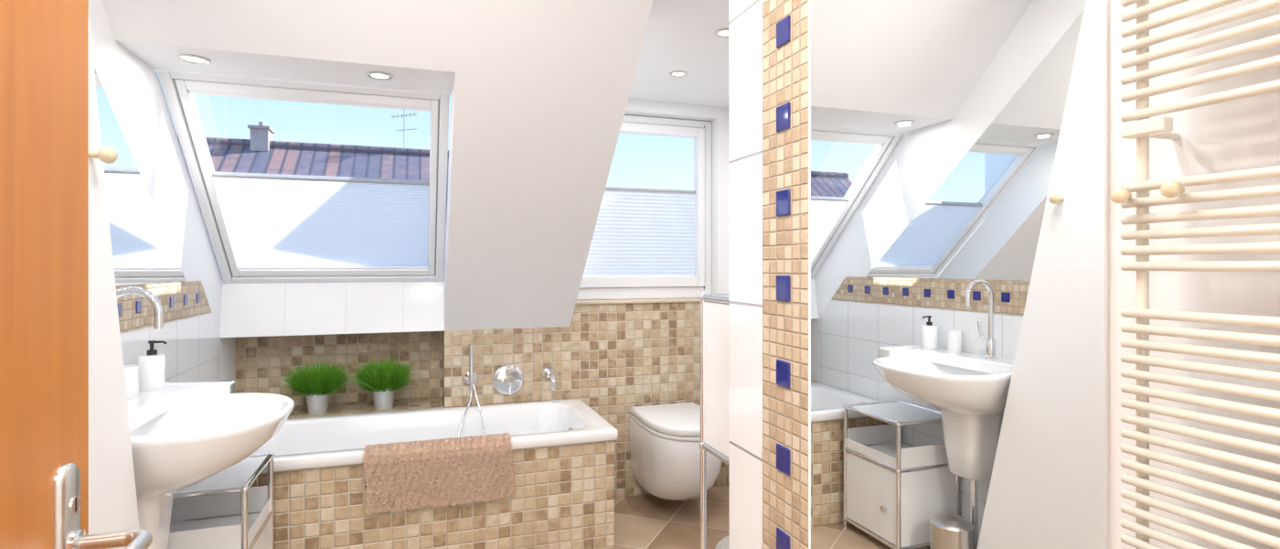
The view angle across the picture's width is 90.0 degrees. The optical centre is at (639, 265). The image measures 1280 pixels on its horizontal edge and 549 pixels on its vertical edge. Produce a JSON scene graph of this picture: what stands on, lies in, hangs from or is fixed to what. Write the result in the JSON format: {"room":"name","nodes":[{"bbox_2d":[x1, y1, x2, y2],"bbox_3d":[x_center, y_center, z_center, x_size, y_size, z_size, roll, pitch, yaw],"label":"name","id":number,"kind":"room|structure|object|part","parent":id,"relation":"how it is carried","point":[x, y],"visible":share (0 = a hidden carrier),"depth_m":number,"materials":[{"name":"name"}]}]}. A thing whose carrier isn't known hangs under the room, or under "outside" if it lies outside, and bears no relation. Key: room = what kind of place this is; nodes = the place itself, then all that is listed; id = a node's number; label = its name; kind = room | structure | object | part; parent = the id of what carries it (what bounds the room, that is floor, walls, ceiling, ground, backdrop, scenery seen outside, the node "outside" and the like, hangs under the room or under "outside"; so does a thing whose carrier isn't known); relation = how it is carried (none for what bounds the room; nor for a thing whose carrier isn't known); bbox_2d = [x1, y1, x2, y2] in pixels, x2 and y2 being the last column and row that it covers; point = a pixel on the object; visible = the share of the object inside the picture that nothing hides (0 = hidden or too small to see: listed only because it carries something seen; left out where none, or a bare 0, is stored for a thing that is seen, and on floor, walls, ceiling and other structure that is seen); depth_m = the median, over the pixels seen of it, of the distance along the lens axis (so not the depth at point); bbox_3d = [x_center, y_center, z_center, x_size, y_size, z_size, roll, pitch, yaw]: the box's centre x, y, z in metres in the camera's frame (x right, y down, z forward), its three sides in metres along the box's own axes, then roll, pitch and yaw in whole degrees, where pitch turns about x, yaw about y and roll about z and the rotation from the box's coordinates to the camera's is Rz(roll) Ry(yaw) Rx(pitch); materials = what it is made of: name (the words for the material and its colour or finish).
{"room":"bathroom","nodes":[
{"label":"bathroom","id":0,"kind":"room"},
{"bbox_2d":[88,21,139,548],"bbox_3d":[-1.039,0.050,0.761,0.210,2.400,1.815,0,0,-19],"label":"wall","id":1,"kind":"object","parent":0,"point":[112,500],"depth_m":1.35,"materials":[{"name":"white paint"}]},
{"bbox_2d":[88,145,117,163],"bbox_3d":[-1.091,-0.225,1.301,0.044,0.036,0.036,0,0,-19],"label":"wall hook","id":2,"kind":"object","parent":1,"relation":"attached to","point":[108,154],"visible":0.94,"depth_m":1.29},
{"bbox_2d":[88,0,235,381],"bbox_3d":[-1.161,0.050,0.668,0.080,2.400,5.420,0,0,-19],"label":"wall","id":3,"kind":"structure","parent":0,"point":[133,88],"depth_m":2.19,"materials":[{"name":"white paint"}]},
{"bbox_2d":[93,65,186,286],"bbox_3d":[-1.500,-0.445,1.784,0.006,1.010,1.350,0,0,-19],"label":"wall mirror","id":4,"kind":"object","parent":3,"relation":"attached to","point":[143,251],"visible":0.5,"depth_m":1.95,"materials":[{"name":"clear glass"}]},
{"bbox_2d":[115,280,212,332],"bbox_3d":[-1.582,0.131,2.025,0.007,0.138,1.450,0,0,-19],"label":"mosaic band","id":5,"kind":"object","parent":3,"relation":"attached to","point":[130,320],"visible":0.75,"depth_m":2.22,"materials":[{"name":"tile"}]},
{"bbox_2d":[117,302,122,316],"bbox_3d":[-1.525,0.130,1.871,0.006,0.040,0.040,0,0,-19],"label":"tile","id":6,"kind":"object","parent":5,"relation":"attached to","point":[120,304],"depth_m":1.88,"materials":[{"name":"blue tile"}]},
{"bbox_2d":[136,299,141,313],"bbox_3d":[-1.572,0.130,2.006,0.006,0.040,0.040,0,0,-19],"label":"tile","id":7,"kind":"object","parent":5,"relation":"attached to","point":[139,302],"depth_m":2.00,"materials":[{"name":"blue tile"}]},
{"bbox_2d":[170,296,174,307],"bbox_3d":[-1.664,0.130,2.274,0.006,0.040,0.040,0,0,-19],"label":"tile","id":8,"kind":"object","parent":5,"relation":"attached to","point":[172,298],"depth_m":2.27,"materials":[{"name":"blue tile"}]},
{"bbox_2d":[183,294,188,305],"bbox_3d":[-1.710,0.130,2.408,0.006,0.040,0.040,0,0,-19],"label":"tile","id":9,"kind":"object","parent":5,"relation":"attached to","point":[186,296],"depth_m":2.40,"materials":[{"name":"blue tile"}]},
{"bbox_2d":[196,292,200,302],"bbox_3d":[-1.756,0.130,2.543,0.006,0.040,0.040,0,0,-19],"label":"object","id":10,"kind":"structure","parent":5,"relation":"attached to","point":[197,293],"depth_m":2.54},
{"bbox_2d":[120,312,220,382],"bbox_3d":[-1.611,0.725,2.105,0.005,1.050,1.540,0,0,-19],"label":"tiles","id":11,"kind":"structure","parent":3,"relation":"attached to","point":[192,348],"depth_m":2.40,"materials":[{"name":"white tile"}]},
{"bbox_2d":[157,69,232,282],"bbox_3d":[-1.740,-0.313,2.543,0.035,0.783,0.820,0,0,-19],"label":"frame","id":12,"kind":"object","parent":3,"relation":"attached to","point":[167,83],"visible":0.6,"depth_m":2.44,"materials":[{"name":"white plastic"}]},
{"bbox_2d":[172,78,232,275],"bbox_3d":[-1.721,-0.314,2.551,0.006,0.729,0.765,0,0,-19],"label":"gasket","id":13,"kind":"object","parent":3,"relation":"attached to","point":[173,79],"visible":0.36,"depth_m":2.47,"materials":[{"name":"grey rubber"}]},
{"bbox_2d":[101,0,458,94],"bbox_3d":[-1.043,-0.903,1.917,0.955,0.494,0.816,0,0,-19],"label":"ceiling","id":14,"kind":"structure","parent":0,"point":[336,42],"depth_m":1.99,"materials":[{"name":"white paint"}]},
{"bbox_2d":[178,53,211,64],"bbox_3d":[-1.413,-0.652,2.031,0.086,0.007,0.086,0,0,-19],"label":"recessed light","id":15,"kind":"object","parent":14,"relation":"in","point":[186,58],"visible":1,"depth_m":2.02,"materials":[{"name":"metal"}]},
{"bbox_3d":[-1.413,-0.653,2.031,0.056,0.003,0.056,0,0,-19],"label":"bulb","id":16,"kind":"part","parent":15,"relation":"part of","materials":[{"name":"white glass"}]},
{"bbox_2d":[169,70,440,276],"bbox_3d":[-1.305,-0.328,2.676,0.875,0.754,0.787,0,0,-19],"label":"window","id":17,"kind":"structure","parent":14,"relation":"attached to","point":[194,81],"depth_m":2.45,"materials":[{"name":"white plastic"}]},
{"bbox_3d":[-1.704,-0.312,2.554,0.028,0.722,0.757,0,0,-19],"label":"sash","id":18,"kind":"part","parent":17,"relation":"part of","materials":[{"name":"white plastic"}]},
{"bbox_3d":[-1.197,-0.642,2.362,0.807,0.054,0.039,0,-43,-19],"label":"sash","id":19,"kind":"part","parent":17,"relation":"part of","materials":[{"name":"white plastic"}]},
{"bbox_3d":[-1.202,-0.615,2.377,0.803,0.026,0.026,0,0,-19],"label":"blind top rail","id":20,"kind":"part","parent":17,"relation":"part of","materials":[{"name":"white plastic"}]},
{"bbox_3d":[-1.291,-0.356,2.635,0.803,0.023,0.023,0,0,-19],"label":"blind rail","id":21,"kind":"part","parent":17,"relation":"part of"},
{"bbox_2d":[213,177,428,266],"bbox_3d":[-1.355,-0.174,2.822,0.803,0.359,0.379,0,0,-19],"label":"blind","id":22,"kind":"object","parent":17,"relation":"attached to","point":[271,222],"visible":1,"depth_m":2.80,"materials":[{"name":"fabric"}]},
{"bbox_3d":[-1.416,0.009,2.999,0.803,0.023,0.023,0,0,-19],"label":"blind bottom rail","id":23,"kind":"part","parent":17,"relation":"part of","materials":[{"name":"white plastic"}]},
{"bbox_3d":[-1.423,0.018,3.019,0.807,0.062,0.062,0,0,-19],"label":"sash bottom","id":24,"kind":"part","parent":17,"relation":"part of","materials":[{"name":"white plastic"}]},
{"bbox_3d":[-0.915,-0.312,2.826,0.028,0.722,0.757,0,0,-19],"label":"sash","id":25,"kind":"part","parent":17,"relation":"part of","materials":[{"name":"white plastic"}]},
{"bbox_2d":[366,71,393,80],"bbox_3d":[-0.898,-0.652,2.208,0.086,0.007,0.086,0,0,-19],"label":"recessed light","id":26,"kind":"object","parent":14,"relation":"in","point":[376,75],"visible":1,"depth_m":2.20,"materials":[{"name":"metal"}]},
{"bbox_3d":[-0.898,-0.653,2.208,0.056,0.003,0.056,0,0,-19],"label":"bulb","id":27,"kind":"part","parent":26,"relation":"part of","materials":[{"name":"white glass"}]},
{"bbox_2d":[219,281,444,337],"bbox_3d":[-1.468,0.201,3.149,0.955,0.240,0.330,0,0,-19],"label":"wall","id":28,"kind":"structure","parent":0,"point":[247,309],"depth_m":3.00,"materials":[{"name":"white tile"}]},
{"bbox_2d":[231,275,436,282],"bbox_3d":[-1.433,0.044,3.048,0.875,0.068,0.066,0,0,-19],"label":"frame","id":29,"kind":"object","parent":28,"relation":"on","point":[382,278],"visible":0.47,"depth_m":3.01,"materials":[{"name":"white plastic"}]},
{"bbox_2d":[231,274,436,276],"bbox_3d":[-1.429,0.031,3.036,0.875,0.039,0.037,0,0,-19],"label":"bottom gasket","id":30,"kind":"object","parent":28,"relation":"attached to","point":[428,274],"visible":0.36,"depth_m":3.04,"materials":[{"name":"grey rubber"}]},
{"bbox_2d":[434,99,439,274],"bbox_3d":[-0.899,-0.314,2.834,0.006,0.729,0.765,0,0,-19],"label":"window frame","id":31,"kind":"structure","parent":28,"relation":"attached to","point":[439,100],"depth_m":2.77,"materials":[{"name":"white plastic"}]},
{"bbox_2d":[435,93,449,280],"bbox_3d":[-0.880,-0.313,2.840,0.035,0.783,0.820,0,0,-19],"label":"frame","id":32,"kind":"object","parent":28,"relation":"on","point":[444,101],"visible":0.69,"depth_m":2.75,"materials":[{"name":"white plastic"}]},
{"bbox_2d":[235,330,442,405],"bbox_3d":[-1.512,0.785,3.276,0.955,0.929,0.060,0,0,-19],"label":"wall","id":33,"kind":"structure","parent":0,"point":[261,361],"depth_m":3.25,"materials":[{"name":"tile"}]},
{"bbox_2d":[444,0,641,330],"bbox_3d":[-0.481,-0.414,2.653,0.588,1.471,1.843,0,0,-19],"label":"sloped wall","id":34,"kind":"structure","parent":0,"point":[537,85],"depth_m":2.47,"materials":[{"name":"white paint"}]},
{"bbox_2d":[442,301,729,498],"bbox_3d":[-0.254,0.728,3.556,1.605,1.045,0.310,0,0,-19],"label":"wall","id":35,"kind":"structure","parent":0,"point":[623,357],"depth_m":3.42,"materials":[{"name":"tile"}]},
{"bbox_2d":[457,342,484,437],"bbox_3d":[-0.820,0.665,3.087,0.132,0.560,0.209,0,0,-19],"label":"shower","id":36,"kind":"object","parent":35,"relation":"attached to","point":[470,378],"visible":0.75,"depth_m":3.14,"materials":[{"name":"silver metal"}]},
{"bbox_2d":[492,364,522,394],"bbox_3d":[-0.655,0.580,3.206,0.152,0.152,0.090,0,0,-19],"label":"plate","id":37,"kind":"object","parent":35,"relation":"attached to","point":[507,379],"visible":1,"depth_m":3.23,"materials":[{"name":"silver metal"}]},
{"bbox_3d":[-0.648,0.609,3.187,0.012,0.066,0.050,0,0,-19],"label":"handle lever","id":38,"kind":"part","parent":37,"relation":"part of","materials":[{"name":"silver metal"}]},
{"bbox_2d":[542,365,556,390],"bbox_3d":[-0.451,0.570,3.245,0.060,0.100,0.150,0,0,-19],"label":"spout","id":39,"kind":"object","parent":35,"relation":"attached to","point":[548,371],"visible":1,"depth_m":3.20,"materials":[{"name":"silver metal"}]},
{"bbox_2d":[575,298,700,304],"bbox_3d":[0.019,0.197,3.547,0.855,0.017,0.145,0,0,-19],"label":"window sill","id":40,"kind":"structure","parent":35,"relation":"on","point":[650,300],"depth_m":3.48,"materials":[{"name":"beige stone"}]},
{"bbox_2d":[576,286,703,299],"bbox_3d":[-0.007,0.154,3.599,0.777,0.065,0.070,0,0,-19],"label":"frame","id":41,"kind":"object","parent":40,"relation":"on","point":[668,292],"visible":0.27,"depth_m":3.56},
{"bbox_2d":[629,402,722,500],"bbox_3d":[0.205,0.965,3.245,0.386,0.421,0.567,0,0,-19],"label":"wall-hung toilet","id":42,"kind":"object","parent":35,"relation":"attached to","point":[665,439],"visible":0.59,"depth_m":3.08,"materials":[{"name":"white ceramic"}]},
{"bbox_3d":[0.209,0.774,3.233,0.386,0.041,0.542,0,0,-19],"label":"lid","id":43,"kind":"part","parent":42,"relation":"part of","materials":[{"name":"white paint"}]},
{"bbox_3d":[0.210,0.807,3.230,0.382,0.019,0.528,0,0,-19],"label":"seat","id":44,"kind":"part","parent":42,"relation":"part of","materials":[{"name":"white paint"}]},
{"bbox_2d":[562,0,653,326],"bbox_3d":[-0.170,-0.414,2.715,0.040,1.471,1.756,0,0,-19],"label":"ceiling","id":45,"kind":"structure","parent":0,"point":[645,6],"depth_m":2.55,"materials":[{"name":"white paint"}]},
{"bbox_2d":[624,98,717,121],"bbox_3d":[0.002,-0.867,3.591,0.857,0.065,0.210,0,0,-19],"label":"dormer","id":46,"kind":"object","parent":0,"point":[634,107],"depth_m":3.55,"materials":[{"name":"white paint"}]},
{"bbox_2d":[613,483,729,548],"bbox_3d":[0.068,1.275,1.107,2.750,0.050,5.450,0,0,-19],"label":"floor","id":47,"kind":"structure","parent":0,"point":[642,521],"depth_m":3.13,"materials":[{"name":"brown tile"}]},
{"bbox_2d":[127,379,295,548],"bbox_3d":[-1.250,0.814,1.819,0.487,0.872,0.657,0,0,-19],"label":"washbasin","id":48,"kind":"object","parent":47,"relation":"on","point":[183,433],"visible":0.72,"depth_m":1.70,"materials":[{"name":"white ceramic"}]},
{"bbox_2d":[123,364,139,398],"bbox_3d":[-1.467,0.333,1.827,0.060,0.090,0.060,0,0,-19],"label":"toothbrush cup","id":49,"kind":"object","parent":48,"relation":"on","point":[132,372],"visible":0.52,"depth_m":1.82,"materials":[{"name":"white ceramic"}]},
{"bbox_2d":[116,286,163,329],"bbox_3d":[-1.326,0.216,1.665,0.154,0.324,0.081,0,0,-19],"label":"faucet","id":50,"kind":"object","parent":48,"relation":"on","point":[158,313],"visible":0.27,"depth_m":1.66,"materials":[{"name":"silver metal"}]},
{"bbox_2d":[138,340,167,391],"bbox_3d":[-1.488,0.304,1.952,0.068,0.148,0.068,0,0,20],"label":"soap dispenser","id":51,"kind":"object","parent":48,"relation":"on","point":[152,365],"visible":0.96,"depth_m":1.93,"materials":[{"name":"white plastic"}]},
{"bbox_2d":[138,353,165,391],"bbox_3d":[-1.488,0.325,1.952,0.068,0.106,0.068,0,0,-19],"label":"bottle","id":52,"kind":"object","parent":51,"relation":"attached to","point":[152,366],"depth_m":1.93,"materials":[{"name":"white plastic"}]},
{"bbox_3d":[-1.229,0.504,1.766,0.482,0.201,0.544,0,0,-19],"label":"bowl","id":53,"kind":"part","parent":48,"relation":"part of","materials":[{"name":"white ceramic"}]},
{"bbox_2d":[166,451,275,548],"bbox_3d":[-1.395,0.956,2.053,0.355,0.588,0.386,0,0,-19],"label":"storage cabinet","id":54,"kind":"object","parent":47,"relation":"on","point":[221,510],"visible":0.56,"depth_m":2.13,"materials":[{"name":"white paint"}]},
{"bbox_2d":[166,523,240,548],"bbox_3d":[-1.343,0.824,1.881,0.297,0.088,0.004,0,0,-19],"label":"drawer front","id":55,"kind":"object","parent":54,"relation":"on","point":[222,537],"depth_m":1.90,"materials":[{"name":"white paint"}]},
{"bbox_2d":[169,512,259,532],"bbox_3d":[-1.401,0.875,2.050,0.297,0.006,0.342,0,0,-19],"label":"shelf","id":56,"kind":"object","parent":54,"relation":"on","point":[179,523],"depth_m":2.18,"materials":[{"name":"white paint"}]},
{"bbox_3d":[-1.401,0.675,2.050,0.297,0.006,0.342,0,0,-19],"label":"panel","id":57,"kind":"part","parent":54,"relation":"part of","materials":[{"name":"white paint"}]},
{"bbox_2d":[247,499,269,546],"bbox_3d":[-1.254,0.847,2.101,0.005,0.043,0.336,0,0,-19],"label":"panel","id":58,"kind":"object","parent":54,"relation":"on","point":[260,523],"depth_m":2.10,"materials":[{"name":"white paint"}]},
{"bbox_3d":[-1.253,1.042,2.102,0.007,0.311,0.336,0,0,-19],"label":"door panel","id":59,"kind":"part","parent":54,"relation":"part of","materials":[{"name":"white paint"}]},
{"bbox_2d":[287,396,444,418],"bbox_3d":[-1.455,0.974,3.120,0.948,0.552,0.268,0,0,-19],"label":"ledge","id":60,"kind":"object","parent":47,"relation":"on","point":[420,403],"visible":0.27,"depth_m":3.14,"materials":[{"name":"tile"}]},
{"bbox_2d":[276,359,355,414],"bbox_3d":[-1.523,0.568,3.025,0.386,0.258,0.380,0,0,19],"label":"potted grass plant","id":61,"kind":"object","parent":60,"relation":"on","point":[318,383],"visible":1,"depth_m":2.98,"materials":[{"name":"green plant"}]},
{"bbox_3d":[-1.522,0.645,3.024,0.112,0.104,0.112,0,0,-19],"label":"pot","id":62,"kind":"part","parent":61,"relation":"part of","materials":[{"name":"ceramic"}]},
{"bbox_2d":[342,356,420,409],"bbox_3d":[-1.252,0.569,3.124,0.372,0.256,0.405,0,0,-19],"label":"potted grass plant","id":63,"kind":"object","parent":60,"relation":"on","point":[383,378],"visible":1,"depth_m":3.07,"materials":[{"name":"green plant"}]},
{"bbox_3d":[-1.248,0.645,3.119,0.112,0.104,0.112,0,0,-19],"label":"pot","id":64,"kind":"part","parent":63,"relation":"part of","materials":[{"name":"ceramic"}]},
{"bbox_2d":[249,398,618,548],"bbox_3d":[-0.975,0.967,2.779,1.634,0.566,0.684,0,0,-19],"label":"bathtub","id":65,"kind":"object","parent":47,"relation":"on","point":[562,497],"visible":0.77,"depth_m":2.63,"materials":[{"name":"beige tile"}]},
{"bbox_2d":[362,432,515,513],"bbox_3d":[-0.772,0.803,2.486,0.574,0.262,0.095,0,0,-19],"label":"bath towel","id":66,"kind":"object","parent":65,"relation":"on","point":[411,474],"visible":1,"depth_m":2.46,"materials":[{"name":"beige fabric"}]},
{"bbox_2d":[698,292,729,548],"bbox_3d":[0.377,0.664,1.753,0.371,1.173,0.246,0,0,-19],"label":"base cabinet","id":67,"kind":"object","parent":47,"relation":"on","point":[714,307],"visible":0.16,"depth_m":1.74,"materials":[{"name":"white paint"}]},
{"bbox_2d":[714,534,729,548],"bbox_3d":[0.529,1.239,2.763,0.410,0.022,0.410,0,0,-19],"label":"bath rug","id":68,"kind":"object","parent":47,"relation":"on","point":[723,543],"visible":0.2,"depth_m":2.83,"materials":[{"name":"beige fabric"}]},
{"bbox_2d":[628,0,729,107],"bbox_3d":[0.311,-0.925,2.878,0.977,0.050,1.760,0,0,-19],"label":"ceiling","id":69,"kind":"structure","parent":0,"point":[679,35],"depth_m":2.75,"materials":[{"name":"white paint"}]},
{"bbox_2d":[669,70,687,76],"bbox_3d":[0.179,-0.896,3.002,0.086,0.007,0.086,0,0,-19],"label":"recessed light","id":70,"kind":"object","parent":69,"relation":"in","point":[676,73],"visible":1,"depth_m":2.99,"materials":[{"name":"metal"}]},
{"bbox_3d":[0.179,-0.897,3.002,0.056,0.003,0.056,0,0,-19],"label":"bulb","id":71,"kind":"part","parent":70,"relation":"part of","materials":[{"name":"white glass"}]},
{"bbox_2d":[714,28,729,37],"bbox_3d":[0.333,-0.896,2.473,0.086,0.007,0.086,0,0,-19],"label":"recessed light","id":72,"kind":"object","parent":69,"relation":"in","point":[723,32],"visible":0.66,"depth_m":2.47,"materials":[{"name":"metal"}]},
{"bbox_3d":[0.333,-0.897,2.473,0.056,0.003,0.056,0,0,-19],"label":"bulb","id":73,"kind":"part","parent":72,"relation":"part of","materials":[{"name":"white glass"}]},
{"bbox_2d":[711,106,729,293],"bbox_3d":[0.464,-0.347,3.751,0.120,1.105,0.210,0,0,-19],"label":"wall","id":74,"kind":"structure","parent":0,"point":[720,125],"depth_m":3.65,"materials":[{"name":"white paint"}]},
{"bbox_2d":[579,114,704,287],"bbox_3d":[-0.004,-0.356,3.592,0.780,0.954,0.085,0,0,-19],"label":"window","id":75,"kind":"structure","parent":74,"relation":"in","point":[635,124],"depth_m":3.63,"materials":[{"name":"white plastic"}]},
{"bbox_3d":[-0.016,0.091,3.577,0.717,0.059,0.065,0,0,-19],"label":"sash bottom","id":76,"kind":"part","parent":75,"relation":"part of","materials":[{"name":"white plastic"}]},
{"bbox_2d":[583,189,694,275],"bbox_3d":[-0.017,-0.179,3.579,0.710,0.472,0.004,0,0,-19],"label":"blind","id":77,"kind":"object","parent":75,"relation":"attached to","point":[635,232],"visible":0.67,"depth_m":3.59,"materials":[{"name":"fabric"}]},
{"bbox_3d":[-0.017,-0.422,3.579,0.710,0.015,0.020,0,0,-19],"label":"blind rail","id":78,"kind":"part","parent":75,"relation":"part of","materials":[{"name":"white plastic"}]},
{"bbox_3d":[-0.016,-0.762,3.577,0.717,0.049,0.065,0,0,-19],"label":"sash","id":79,"kind":"part","parent":75,"relation":"part of","materials":[{"name":"white plastic"}]},
{"bbox_3d":[-0.007,-0.810,3.599,0.777,0.045,0.070,0,0,-19],"label":"frame","id":80,"kind":"part","parent":75,"relation":"part of","materials":[{"name":"white plastic"}]},
{"bbox_3d":[0.344,-0.333,3.701,0.044,0.908,0.065,0,0,-19],"label":"sash","id":81,"kind":"part","parent":75,"relation":"part of","materials":[{"name":"white plastic"}]},
{"bbox_2d":[704,120,711,293],"bbox_3d":[0.381,-0.323,3.732,0.045,1.020,0.070,0,0,-19],"label":"frame","id":82,"kind":"object","parent":74,"relation":"attached to","point":[708,124],"visible":0.4,"depth_m":3.70,"materials":[{"name":"white plastic"}]},
{"bbox_2d":[1109,0,1279,548],"bbox_3d":[0.940,0.050,1.093,1.050,2.400,1.355,0,0,-19],"label":"wall","id":83,"kind":"structure","parent":0,"point":[1242,133],"depth_m":0.63,"materials":[{"name":"white paint"}]},
{"bbox_2d":[729,0,762,548],"bbox_3d":[0.247,0.050,1.484,0.006,2.400,0.164,0,0,-19],"label":"tiles","id":84,"kind":"structure","parent":83,"relation":"attached to","point":[745,16],"depth_m":1.48,"materials":[{"name":"white tile"}]},
{"bbox_2d":[762,0,808,548],"bbox_3d":[0.301,0.050,1.323,0.008,2.400,0.176,0,0,-19],"label":"mosaic band","id":85,"kind":"object","parent":83,"relation":"attached to","point":[784,68],"visible":0.75,"depth_m":1.32,"materials":[{"name":"tile"}]},
{"bbox_2d":[776,14,790,48],"bbox_3d":[0.296,-0.482,1.322,0.007,0.054,0.050,0,0,-19],"label":"tile","id":86,"kind":"object","parent":85,"relation":"attached to","point":[783,26],"depth_m":1.32,"materials":[{"name":"blue tile"}]},
{"bbox_2d":[776,443,790,475],"bbox_3d":[0.296,0.400,1.322,0.007,0.054,0.050,0,0,-19],"label":"tile","id":87,"kind":"object","parent":85,"relation":"attached to","point":[783,453],"depth_m":1.32,"materials":[{"name":"blue tile"}]},
{"bbox_2d":[776,101,790,132],"bbox_3d":[0.296,-0.305,1.322,0.007,0.054,0.050,0,0,-19],"label":"tile","id":88,"kind":"object","parent":85,"relation":"attached to","point":[784,111],"depth_m":1.32,"materials":[{"name":"blue tile"}]},
{"bbox_2d":[776,359,790,388],"bbox_3d":[0.296,0.224,1.322,0.007,0.054,0.050,0,0,-19],"label":"tile","id":89,"kind":"object","parent":85,"relation":"attached to","point":[783,368],"depth_m":1.31,"materials":[{"name":"blue tile"}]},
{"bbox_2d":[776,188,790,216],"bbox_3d":[0.296,-0.129,1.322,0.007,0.054,0.050,0,0,-19],"label":"tile","id":90,"kind":"object","parent":85,"relation":"attached to","point":[783,197],"depth_m":1.31,"materials":[{"name":"blue tile"}]},
{"bbox_2d":[776,275,790,301],"bbox_3d":[0.296,0.048,1.322,0.007,0.054,0.050,0,0,-19],"label":"tile","id":91,"kind":"object","parent":85,"relation":"attached to","point":[783,282],"depth_m":1.31,"materials":[{"name":"blue tile"}]},
{"bbox_2d":[776,527,790,548],"bbox_3d":[0.296,0.577,1.322,0.007,0.054,0.050,0,0,-19],"label":"tile","id":92,"kind":"object","parent":85,"relation":"attached to","point":[783,538],"depth_m":1.32,"materials":[{"name":"blue tile"}]},
{"bbox_2d":[808,0,810,548],"bbox_3d":[0.330,0.065,1.239,0.009,2.330,0.003,0,0,-19],"label":"strip","id":93,"kind":"object","parent":83,"relation":"attached to","point":[808,0],"visible":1,"depth_m":1.24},
{"bbox_2d":[810,0,1109,548],"bbox_3d":[0.423,0.065,0.972,0.007,2.330,0.562,0,0,-19],"label":"wall mirror","id":94,"kind":"object","parent":83,"relation":"attached to","point":[959,149],"depth_m":0.89,"materials":[{"name":"clear mirror"}]},
{"bbox_2d":[1109,0,1279,548],"bbox_3d":[0.539,0.466,0.522,0.080,1.568,0.256,0,0,-19],"label":"towel radiator","id":95,"kind":"object","parent":83,"relation":"attached to","point":[1144,128],"visible":1,"depth_m":0.58,"materials":[{"name":"beige metal"}]},
{"bbox_3d":[-0.634,0.050,-0.123,0.400,2.400,0.120,0,0,-19],"label":"wall","id":96,"kind":"structure","parent":0,"visible":0},
{"bbox_2d":[0,0,88,548],"bbox_3d":[-0.586,0.225,0.411,0.040,2.030,0.849,0,0,-19],"label":"leaf","id":97,"kind":"object","parent":96,"relation":"attached to","point":[44,44],"visible":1,"depth_m":0.71,"materials":[{"name":"orange wood"}]},
{"bbox_2d":[53,461,80,548],"bbox_3d":[-0.679,0.350,0.760,0.010,0.230,0.042,0,0,-19],"label":"plate","id":98,"kind":"object","parent":97,"relation":"attached to","point":[67,478],"visible":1,"depth_m":0.74,"materials":[{"name":"metal"}]},
{"bbox_2d":[68,495,80,513],"bbox_3d":[-0.673,0.285,0.762,0.003,0.020,0.020,0,0,-19],"label":"cylinder","id":99,"kind":"object","parent":98,"relation":"attached to","point":[72,503],"visible":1,"depth_m":0.76,"materials":[{"name":"silver metal"}]},
{"bbox_2d":[65,528,85,548],"bbox_3d":[-0.671,0.332,0.763,0.009,0.034,0.034,0,0,-19],"label":"rosette","id":100,"kind":"object","parent":98,"relation":"attached to","point":[72,542],"depth_m":0.75,"materials":[{"name":"silver metal"}]},
{"bbox_2d":[78,529,152,548],"bbox_3d":[-0.617,0.334,0.723,0.084,0.022,0.130,0,0,-19],"label":"lever","id":101,"kind":"object","parent":98,"relation":"attached to","point":[132,538],"visible":1,"depth_m":0.77,"materials":[{"name":"metal"}]},
{"label":"outside","id":102,"kind":"structure","parent":0,"visible":0},
{"bbox_3d":[-8.166,4.600,11.889,9.900,5.300,10.000,0,0,-19],"label":"house","id":103,"kind":"object","parent":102,"visible":0},
{"bbox_2d":[179,142,448,283],"bbox_3d":[-8.166,-0.175,11.889,10.300,4.250,10.800,0,0,-19],"label":"roof","id":104,"kind":"structure","parent":103,"relation":"on","point":[225,158],"depth_m":12.09,"materials":[{"name":"brown tile"}]},
{"bbox_2d":[250,128,272,150],"bbox_3d":[-7.220,-2.360,12.215,0.300,0.420,0.400,0,0,-19],"label":"chimney","id":105,"kind":"object","parent":104,"relation":"on","point":[260,138],"visible":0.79,"depth_m":12.03,"materials":[{"name":"grey concrete"}]},
{"bbox_2d":[247,124,275,133],"bbox_3d":[-7.220,-2.595,12.215,0.360,0.050,0.480,0,0,-19],"label":"chimney cap","id":106,"kind":"object","parent":105,"relation":"on","point":[250,126],"depth_m":12.01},
{"bbox_2d":[177,136,448,156],"bbox_3d":[-8.166,-2.300,11.889,10.300,0.180,0.180,0,0,-19],"label":"ridge tiles","id":107,"kind":"structure","parent":104,"relation":"attached to","point":[209,140],"depth_m":12.50,"materials":[{"name":"tile"}]},
{"bbox_2d":[391,109,416,148],"bbox_3d":[-4.809,-2.725,13.045,0.503,0.950,0.300,0,0,-19],"label":"antenna","id":108,"kind":"object","parent":104,"relation":"on","point":[410,114],"visible":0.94,"depth_m":13.04,"materials":[{"name":"grey metal"}]}
]}

